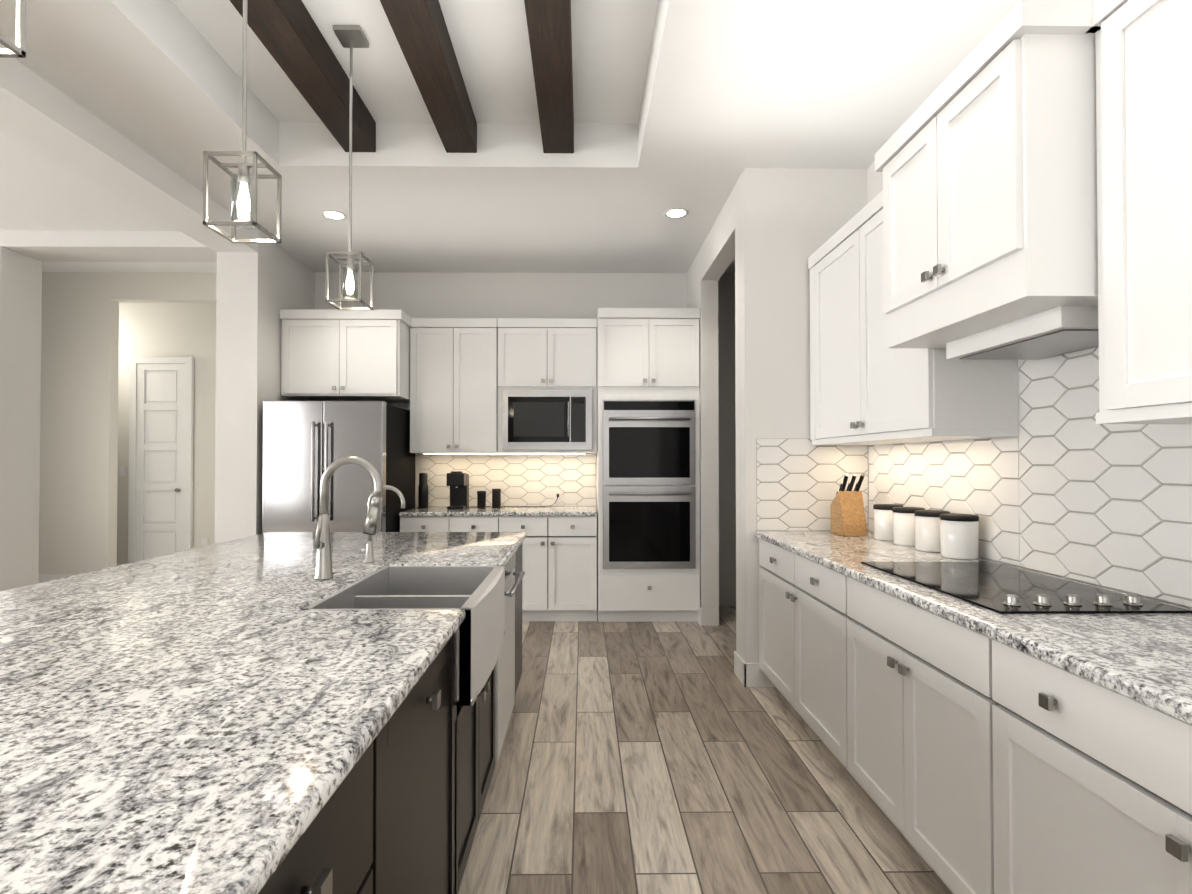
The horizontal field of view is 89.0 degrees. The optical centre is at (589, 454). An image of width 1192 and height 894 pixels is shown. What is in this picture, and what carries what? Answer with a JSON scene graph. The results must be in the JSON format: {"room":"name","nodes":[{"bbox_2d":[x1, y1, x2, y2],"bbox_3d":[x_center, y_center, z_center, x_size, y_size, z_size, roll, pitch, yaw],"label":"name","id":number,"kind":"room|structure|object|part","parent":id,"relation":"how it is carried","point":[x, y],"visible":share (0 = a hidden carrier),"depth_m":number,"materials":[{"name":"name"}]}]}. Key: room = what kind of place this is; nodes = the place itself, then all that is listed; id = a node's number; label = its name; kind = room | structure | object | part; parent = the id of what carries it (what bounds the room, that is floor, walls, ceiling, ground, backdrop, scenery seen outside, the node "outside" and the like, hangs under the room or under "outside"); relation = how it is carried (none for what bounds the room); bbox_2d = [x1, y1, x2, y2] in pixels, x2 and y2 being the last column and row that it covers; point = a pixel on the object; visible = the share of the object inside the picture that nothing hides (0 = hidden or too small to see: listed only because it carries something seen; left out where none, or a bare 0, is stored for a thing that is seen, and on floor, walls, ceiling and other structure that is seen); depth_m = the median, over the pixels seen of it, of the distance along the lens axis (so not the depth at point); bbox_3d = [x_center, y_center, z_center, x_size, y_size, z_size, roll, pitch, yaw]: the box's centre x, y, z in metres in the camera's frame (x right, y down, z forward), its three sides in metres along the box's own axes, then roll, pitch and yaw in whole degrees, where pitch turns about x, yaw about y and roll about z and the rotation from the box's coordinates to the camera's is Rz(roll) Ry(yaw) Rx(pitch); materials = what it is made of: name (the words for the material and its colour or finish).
{"room":"kitchen","nodes":[
{"label":"kitchen","id":0,"kind":"room"},
{"bbox_2d":[0,230,216,590],"bbox_3d":[-5.920,-0.288,4.723,6.190,3.330,0.350,0,-1,-1],"label":"wall","id":1,"kind":"structure","parent":0,"point":[24,255],"depth_m":4.71,"materials":[{"name":"white paint"}]},
{"bbox_2d":[39,272,216,574],"bbox_3d":[-5.939,-0.267,6.448,6.190,3.330,0.120,0,-1,-1],"label":"wall","id":2,"kind":"structure","parent":0,"point":[79,424],"depth_m":6.40,"materials":[{"name":"white paint"}]},
{"bbox_2d":[39,575,72,582],"bbox_3d":[-7.048,1.327,6.349,3.970,0.140,0.015,0,-1,-1],"label":"baseboard","id":3,"kind":"structure","parent":2,"relation":"attached to","point":[42,578],"depth_m":6.36,"materials":[{"name":"white paint"}]},
{"bbox_2d":[0,58,257,252],"bbox_3d":[-2.620,-1.669,0.201,0.310,0.160,8.800,0,-1,-1],"label":"ceiling beam","id":4,"kind":"structure","parent":0,"point":[39,113],"depth_m":3.21,"materials":[{"name":"white paint"}]},
{"bbox_2d":[117,303,215,563],"bbox_3d":[-5.947,-0.259,7.123,6.190,3.330,0.150,0,-1,-1],"label":"wall","id":5,"kind":"structure","parent":0,"point":[167,329],"depth_m":7.07,"materials":[{"name":"white paint"}]},
{"bbox_2d":[119,466,125,475],"bbox_3d":[-5.406,0.187,7.025,0.070,0.115,0.006,0,-1,-1],"label":"light switch","id":6,"kind":"object","parent":5,"relation":"attached to","point":[122,472],"depth_m":7.02,"materials":[{"name":"white plastic"}]},
{"bbox_2d":[128,357,193,562],"bbox_3d":[-4.950,0.137,7.012,0.710,2.535,0.045,0,-1,-1],"label":"hall door","id":7,"kind":"structure","parent":5,"relation":"in","point":[161,423],"depth_m":7.00,"materials":[{"name":"white paint"}]},
{"bbox_2d":[201,538,207,546],"bbox_3d":[-4.456,1.018,7.026,0.070,0.115,0.006,0,-1,-1],"label":"outlet","id":8,"kind":"object","parent":5,"relation":"attached to","point":[204,541],"depth_m":7.02,"materials":[{"name":"white plastic"}]},
{"bbox_2d":[215,232,314,543],"bbox_3d":[-2.689,-0.267,6.434,0.310,3.330,3.700,0,-1,-1],"label":"wall","id":9,"kind":"structure","parent":0,"point":[261,288],"depth_m":4.59,"materials":[{"name":"white paint"}]},
{"bbox_2d":[42,0,657,272],"bbox_3d":[-2.988,-2.043,2.302,12.000,0.120,13.000,0,-1,-1],"label":"ceiling","id":10,"kind":"structure","parent":0,"point":[611,42],"depth_m":3.04,"materials":[{"name":"white paint"}]},
{"bbox_2d":[0,0,25,57],"bbox_3d":[-1.099,-1.359,1.024,0.162,1.280,0.162,0,-1,-1],"label":"pendant light","id":11,"kind":"object","parent":10,"relation":"hanging from","point":[17,49],"visible":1,"depth_m":1.09,"materials":[{"name":"silver metal"}]},
{"bbox_2d":[203,0,281,242],"bbox_3d":[-1.109,-1.347,1.954,0.162,1.280,0.162,0,-1,-1],"label":"pendant light","id":12,"kind":"object","parent":10,"relation":"hanging from","point":[243,177],"visible":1,"depth_m":1.94,"materials":[{"name":"silver metal"}]},
{"bbox_3d":[-1.109,-0.815,1.947,0.074,0.155,0.074,0,-1,-1],"label":"lamp shade","id":13,"kind":"part","parent":12,"relation":"part of","materials":[{"name":"clear glass"}]},
{"bbox_3d":[-1.109,-0.819,1.947,0.040,0.100,0.040,0,-1,-1],"label":"bulb","id":14,"kind":"part","parent":12,"relation":"part of","materials":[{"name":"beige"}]},
{"bbox_2d":[230,0,375,151],"bbox_3d":[-1.323,-1.910,0.903,0.180,0.179,5.368,0,-1,-1],"label":"beam","id":15,"kind":"structure","parent":10,"relation":"attached to","point":[288,33],"depth_m":2.85,"materials":[{"name":"brown wood"}]},
{"bbox_2d":[325,25,372,309],"bbox_3d":[-1.119,-1.336,2.844,0.162,1.280,0.162,0,-1,-1],"label":"pendant light","id":16,"kind":"object","parent":10,"relation":"hanging from","point":[351,37],"visible":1,"depth_m":2.84,"materials":[{"name":"silver metal"}]},
{"bbox_3d":[-1.119,-0.804,2.837,0.074,0.155,0.074,0,-1,-1],"label":"lamp shade","id":17,"kind":"part","parent":16,"relation":"part of","materials":[{"name":"clear glass"}]},
{"bbox_3d":[-1.119,-0.808,2.837,0.040,0.100,0.040,0,-1,-1],"label":"bulb","id":18,"kind":"part","parent":16,"relation":"part of","materials":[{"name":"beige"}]},
{"bbox_2d":[380,0,476,152],"bbox_3d":[-0.727,-1.910,0.910,0.180,0.179,5.368,0,-1,-1],"label":"beam","id":19,"kind":"structure","parent":10,"relation":"attached to","point":[420,30],"depth_m":2.85,"materials":[{"name":"brown wood"}]},
{"bbox_2d":[524,0,573,152],"bbox_3d":[-0.153,-1.910,0.916,0.180,0.179,5.368,0,-1,-1],"label":"beam","id":20,"kind":"structure","parent":10,"relation":"attached to","point":[549,30],"depth_m":2.83,"materials":[{"name":"brown wood"}]},
{"bbox_2d":[0,0,1019,272],"bbox_3d":[-2.972,-1.871,0.840,12.000,0.260,10.080,0,-1,-1],"label":"ceiling","id":21,"kind":"structure","parent":0,"point":[732,88],"depth_m":3.44,"materials":[{"name":"white paint"}]},
{"bbox_2d":[321,210,346,220],"bbox_3d":[-1.810,-1.696,4.301,0.176,0.004,0.176,0,-1,-1],"label":"recessed light","id":22,"kind":"object","parent":21,"relation":"in","point":[333,215],"visible":1,"depth_m":4.30,"materials":[{"name":"white paint"}]},
{"bbox_2d":[664,208,688,218],"bbox_3d":[0.610,-1.697,4.267,0.176,0.004,0.176,0,-1,-1],"label":"recessed light","id":23,"kind":"object","parent":21,"relation":"in","point":[675,213],"visible":1,"depth_m":4.27,"materials":[{"name":"white paint"}]},
{"bbox_2d":[315,272,735,605],"bbox_3d":[-0.600,-0.277,5.662,4.470,3.330,0.150,0,-1,-1],"label":"wall","id":24,"kind":"structure","parent":0,"point":[498,295],"depth_m":5.60,"materials":[{"name":"white paint"}]},
{"bbox_2d":[280,309,407,402],"bbox_3d":[-2.034,-0.827,5.249,0.964,0.700,0.639,0,-1,-1],"label":"upper cabinet","id":25,"kind":"object","parent":24,"relation":"attached to","point":[327,354],"depth_m":4.94,"materials":[{"name":"white wood"}]},
{"bbox_2d":[408,317,503,454],"bbox_3d":[-1.174,-0.595,5.387,0.752,1.160,0.376,0,-1,-1],"label":"upper cabinet","id":26,"kind":"object","parent":24,"relation":"attached to","point":[454,363],"depth_m":5.23,"materials":[{"name":"white wood"}]},
{"bbox_2d":[420,454,595,505],"bbox_3d":[-0.747,0.230,5.575,1.615,0.485,0.008,0,-1,-1],"label":"backsplash","id":27,"kind":"structure","parent":24,"relation":"attached to","point":[527,480],"depth_m":5.57,"materials":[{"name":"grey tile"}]},
{"bbox_2d":[554,489,561,501],"bbox_3d":[-0.289,0.375,5.572,0.070,0.115,0.005,0,-1,-1],"label":"electrical outlet","id":28,"kind":"object","parent":27,"relation":"attached to","point":[559,492],"visible":0.93,"depth_m":5.57,"materials":[{"name":"white plastic"}]},
{"bbox_2d":[500,318,596,454],"bbox_3d":[-0.397,-0.595,5.395,0.918,1.160,0.376,0,-1,-1],"label":"upper cabinet","id":29,"kind":"object","parent":24,"relation":"attached to","point":[508,386],"depth_m":5.24,"materials":[{"name":"white wood"}]},
{"bbox_2d":[458,606,952,893],"bbox_3d":[-2.988,1.397,2.260,12.000,0.100,13.000,0,-1,-1],"label":"floor","id":30,"kind":"structure","parent":0,"point":[657,758],"depth_m":2.45,"materials":[{"name":"brown wood"}]},
{"bbox_2d":[262,401,414,532],"bbox_3d":[-2.027,0.487,5.016,0.906,1.787,0.972,0,-1,-1],"label":"fridge","id":31,"kind":"object","parent":30,"relation":"on","point":[306,444],"visible":0.42,"depth_m":4.60,"materials":[{"name":"silver metal"}]},
{"bbox_2d":[256,536,526,893],"bbox_3d":[-1.061,0.904,1.970,1.508,0.878,3.034,0,-1,-1],"label":"kitchen island","id":32,"kind":"object","parent":30,"relation":"on","point":[405,818],"depth_m":1.39,"materials":[{"name":"painted wood"},{"name":"granite"},{"name":"satin steel"}]},
{"bbox_2d":[0,532,526,893],"bbox_3d":[-1.100,0.446,1.983,1.509,0.035,3.098,0,-1,-1],"label":"island countertop","id":33,"kind":"structure","parent":32,"relation":"on","point":[174,723],"depth_m":1.02,"materials":[{"name":"grey stone"}]},
{"bbox_2d":[308,456,387,579],"bbox_3d":[-0.832,0.216,2.078,0.240,0.427,0.122,0,-1,-1],"label":"faucet","id":34,"kind":"object","parent":33,"relation":"on","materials":[{"name":"silver metal"}]},
{"bbox_2d":[360,485,407,563],"bbox_3d":[-0.833,0.278,2.457,0.174,0.312,0.048,0,-1,-1],"label":"faucet","id":35,"kind":"object","parent":33,"relation":"on","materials":[{"name":"silver metal"}]},
{"bbox_2d":[324,564,511,615],"bbox_3d":[-0.557,0.566,2.037,0.487,0.266,0.720,0,-1,-1],"label":"sink","id":36,"kind":"object","parent":33,"relation":"in","point":[473,585],"depth_m":2.38,"materials":[{"name":"silver metal"}]},
{"bbox_2d":[400,518,506,531],"bbox_3d":[-1.120,0.945,5.248,0.861,0.878,0.619,0,-1,-1],"label":"base cabinet","id":37,"kind":"object","parent":30,"relation":"on","point":[406,524],"depth_m":4.94,"materials":[{"name":"white wood"}]},
{"bbox_2d":[507,518,596,620],"bbox_3d":[-0.371,0.945,5.256,0.861,0.878,0.619,0,-1,-1],"label":"base cabinet","id":38,"kind":"object","parent":30,"relation":"on","point":[559,560],"depth_m":4.95,"materials":[{"name":"white wood"}]},
{"bbox_2d":[399,506,596,517],"bbox_3d":[-0.746,0.486,5.247,1.610,0.036,0.640,0,-1,-1],"label":"countertop","id":39,"kind":"structure","parent":38,"relation":"on","point":[547,511],"depth_m":4.96,"materials":[{"name":"grey stone"}]},
{"bbox_2d":[418,473,427,508],"bbox_3d":[-1.462,0.313,5.340,0.084,0.310,0.084,0,-1,-1],"label":"grinder","id":40,"kind":"object","parent":39,"relation":"on","point":[423,492],"visible":1,"depth_m":5.31,"materials":[{"name":"black plastic"}]},
{"bbox_2d":[447,471,468,508],"bbox_3d":[-1.152,0.305,5.314,0.150,0.325,0.240,0,-1,-1],"label":"coffee maker","id":41,"kind":"object","parent":39,"relation":"on","point":[458,482],"visible":1,"depth_m":5.32,"materials":[{"name":"black plastic"}]},
{"bbox_2d":[477,491,485,507],"bbox_3d":[-0.952,0.393,5.355,0.080,0.152,0.080,0,-1,-1],"label":"jar","id":42,"kind":"object","parent":39,"relation":"on","point":[481,499],"visible":1,"depth_m":5.32,"materials":[{"name":"black plastic"}]},
{"bbox_2d":[492,489,500,507],"bbox_3d":[-0.822,0.383,5.356,0.080,0.172,0.080,0,-1,-1],"label":"jar","id":43,"kind":"object","parent":39,"relation":"on","point":[496,498],"visible":1,"depth_m":5.32,"materials":[{"name":"black plastic"}]},
{"bbox_2d":[476,494,558,506],"bbox_3d":[-0.682,0.412,5.489,0.806,0.113,0.149,0,-1,-1],"label":"power cord","id":44,"kind":"object","parent":39,"relation":"on","point":[525,506],"visible":0.88,"depth_m":5.48,"materials":[{"name":"black plastic"}]},
{"bbox_2d":[596,308,699,621],"bbox_3d":[0.483,0.093,5.225,0.831,2.580,0.720,0,-1,-1],"label":"tall cabinet","id":45,"kind":"object","parent":30,"relation":"on","point":[648,483],"visible":0.98,"depth_m":4.93,"materials":[{"name":"white wood"}]},
{"bbox_2d":[759,539,833,753],"bbox_3d":[1.328,0.916,2.952,0.648,0.878,1.254,0,-1,-1],"label":"base cabinet","id":46,"kind":"object","parent":30,"relation":"on","point":[796,596],"depth_m":2.91,"materials":[{"name":"white wood"}]},
{"bbox_2d":[834,575,965,893],"bbox_3d":[1.339,0.903,1.966,0.648,0.878,0.974,0,-1,-1],"label":"base cabinet","id":47,"kind":"object","parent":30,"relation":"on","point":[900,670],"depth_m":1.94,"materials":[{"name":"white wood"}]},
{"bbox_2d":[966,631,1191,893],"bbox_3d":[1.350,0.892,0.997,0.648,0.878,1.220,0,-1,-1],"label":"base cabinet","id":48,"kind":"object","parent":30,"relation":"on","point":[980,726],"depth_m":1.31,"materials":[{"name":"white wood"}]},
{"bbox_2d":[754,531,1191,730],"bbox_3d":[1.331,0.437,1.352,0.678,0.035,4.466,0,-1,-1],"label":"countertop","id":49,"kind":"structure","parent":48,"relation":"on","point":[1143,658],"depth_m":1.46,"materials":[{"name":"grey stone"}]},
{"bbox_2d":[830,474,866,535],"bbox_3d":[1.450,0.274,3.397,0.130,0.341,0.181,0,-1,-1],"label":"knife block","id":50,"kind":"object","parent":49,"relation":"on","point":[848,517],"visible":1,"depth_m":3.35,"materials":[{"name":"brown wood"}]},
{"bbox_2d":[873,504,902,540],"bbox_3d":[1.567,0.351,3.183,0.143,0.181,0.143,0,-1,-1],"label":"canister","id":51,"kind":"object","parent":49,"relation":"on","point":[883,521],"visible":0.69,"depth_m":3.13,"materials":[{"name":"white ceramic"}]},
{"bbox_2d":[892,507,924,545],"bbox_3d":[1.569,0.349,2.983,0.143,0.181,0.143,0,-1,-1],"label":"canister","id":52,"kind":"object","parent":49,"relation":"on","point":[903,526],"visible":0.77,"depth_m":2.93,"materials":[{"name":"white ceramic"}]},
{"bbox_2d":[914,510,949,551],"bbox_3d":[1.571,0.346,2.783,0.143,0.181,0.143,0,-1,-1],"label":"canister","id":53,"kind":"object","parent":49,"relation":"on","point":[927,530],"visible":0.83,"depth_m":2.73,"materials":[{"name":"white ceramic"}]},
{"bbox_2d":[940,513,978,559],"bbox_3d":[1.574,0.344,2.583,0.143,0.181,0.143,0,-1,-1],"label":"canister","id":54,"kind":"object","parent":49,"relation":"on","point":[959,536],"visible":1,"depth_m":2.53,"materials":[{"name":"white ceramic"}]},
{"bbox_2d":[858,555,1191,614],"bbox_3d":[1.350,0.412,2.024,0.520,0.033,0.810,0,-1,-1],"label":"cooktop","id":55,"kind":"object","parent":49,"relation":"in","point":[1005,589],"depth_m":1.92,"materials":[{"name":"black glass"}]},
{"bbox_2d":[687,168,868,662],"bbox_3d":[1.279,-0.160,4.601,0.735,3.070,2.010,0,-1,-1],"label":"wall","id":56,"kind":"structure","parent":0,"point":[772,231],"depth_m":3.61,"materials":[{"name":"white paint"}]},
{"bbox_2d":[697,607,701,625],"bbox_3d":[0.896,1.313,5.243,0.015,0.140,0.680,0,-1,-1],"label":"baseboard","id":57,"kind":"structure","parent":56,"relation":"attached to","point":[699,613],"depth_m":4.92,"materials":[{"name":"white paint"}]},
{"bbox_2d":[741,660,775,686],"bbox_3d":[1.283,1.293,3.571,0.750,0.140,0.015,0,-1,-1],"label":"baseboard","id":58,"kind":"structure","parent":56,"relation":"attached to","point":[750,674],"depth_m":3.56,"materials":[{"name":"white paint"}]},
{"bbox_2d":[756,439,867,530],"bbox_3d":[1.318,0.175,3.588,0.661,0.545,0.008,0,-1,-1],"label":"backsplash","id":59,"kind":"structure","parent":56,"relation":"attached to","point":[798,482],"depth_m":3.58,"materials":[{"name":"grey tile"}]},
{"bbox_2d":[867,161,1191,608],"bbox_3d":[1.762,-0.336,0.873,0.150,3.330,10.080,0,-1,-1],"label":"wall","id":60,"kind":"structure","parent":0,"point":[875,183],"depth_m":3.47,"materials":[{"name":"white paint"}]},
{"bbox_2d":[808,197,1023,443],"bbox_3d":[1.485,-0.635,2.974,0.350,1.080,1.229,0,-1,-1],"label":"upper cabinet","id":61,"kind":"object","parent":60,"relation":"attached to","point":[859,394],"depth_m":2.84,"materials":[{"name":"white wood"}]},
{"bbox_2d":[876,0,1087,351],"bbox_3d":[1.403,-0.802,1.985,0.535,0.770,0.740,0,-1,-1],"label":"upper cabinet","id":62,"kind":"object","parent":60,"relation":"attached to","point":[1032,200],"depth_m":1.75,"materials":[{"name":"white wood"}]},
{"bbox_2d":[868,346,1191,606],"bbox_3d":[1.678,-0.022,1.363,0.008,0.885,4.470,0,-1,-1],"label":"backsplash","id":63,"kind":"structure","parent":60,"relation":"attached to","point":[1063,484],"depth_m":2.11,"materials":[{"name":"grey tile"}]},
{"bbox_2d":[1080,0,1191,419],"bbox_3d":[1.507,-0.659,0.997,0.350,1.080,1.225,0,-1,-1],"label":"upper cabinet","id":64,"kind":"object","parent":60,"relation":"attached to","point":[1137,310],"depth_m":1.47,"materials":[{"name":"white wood"}]}
]}

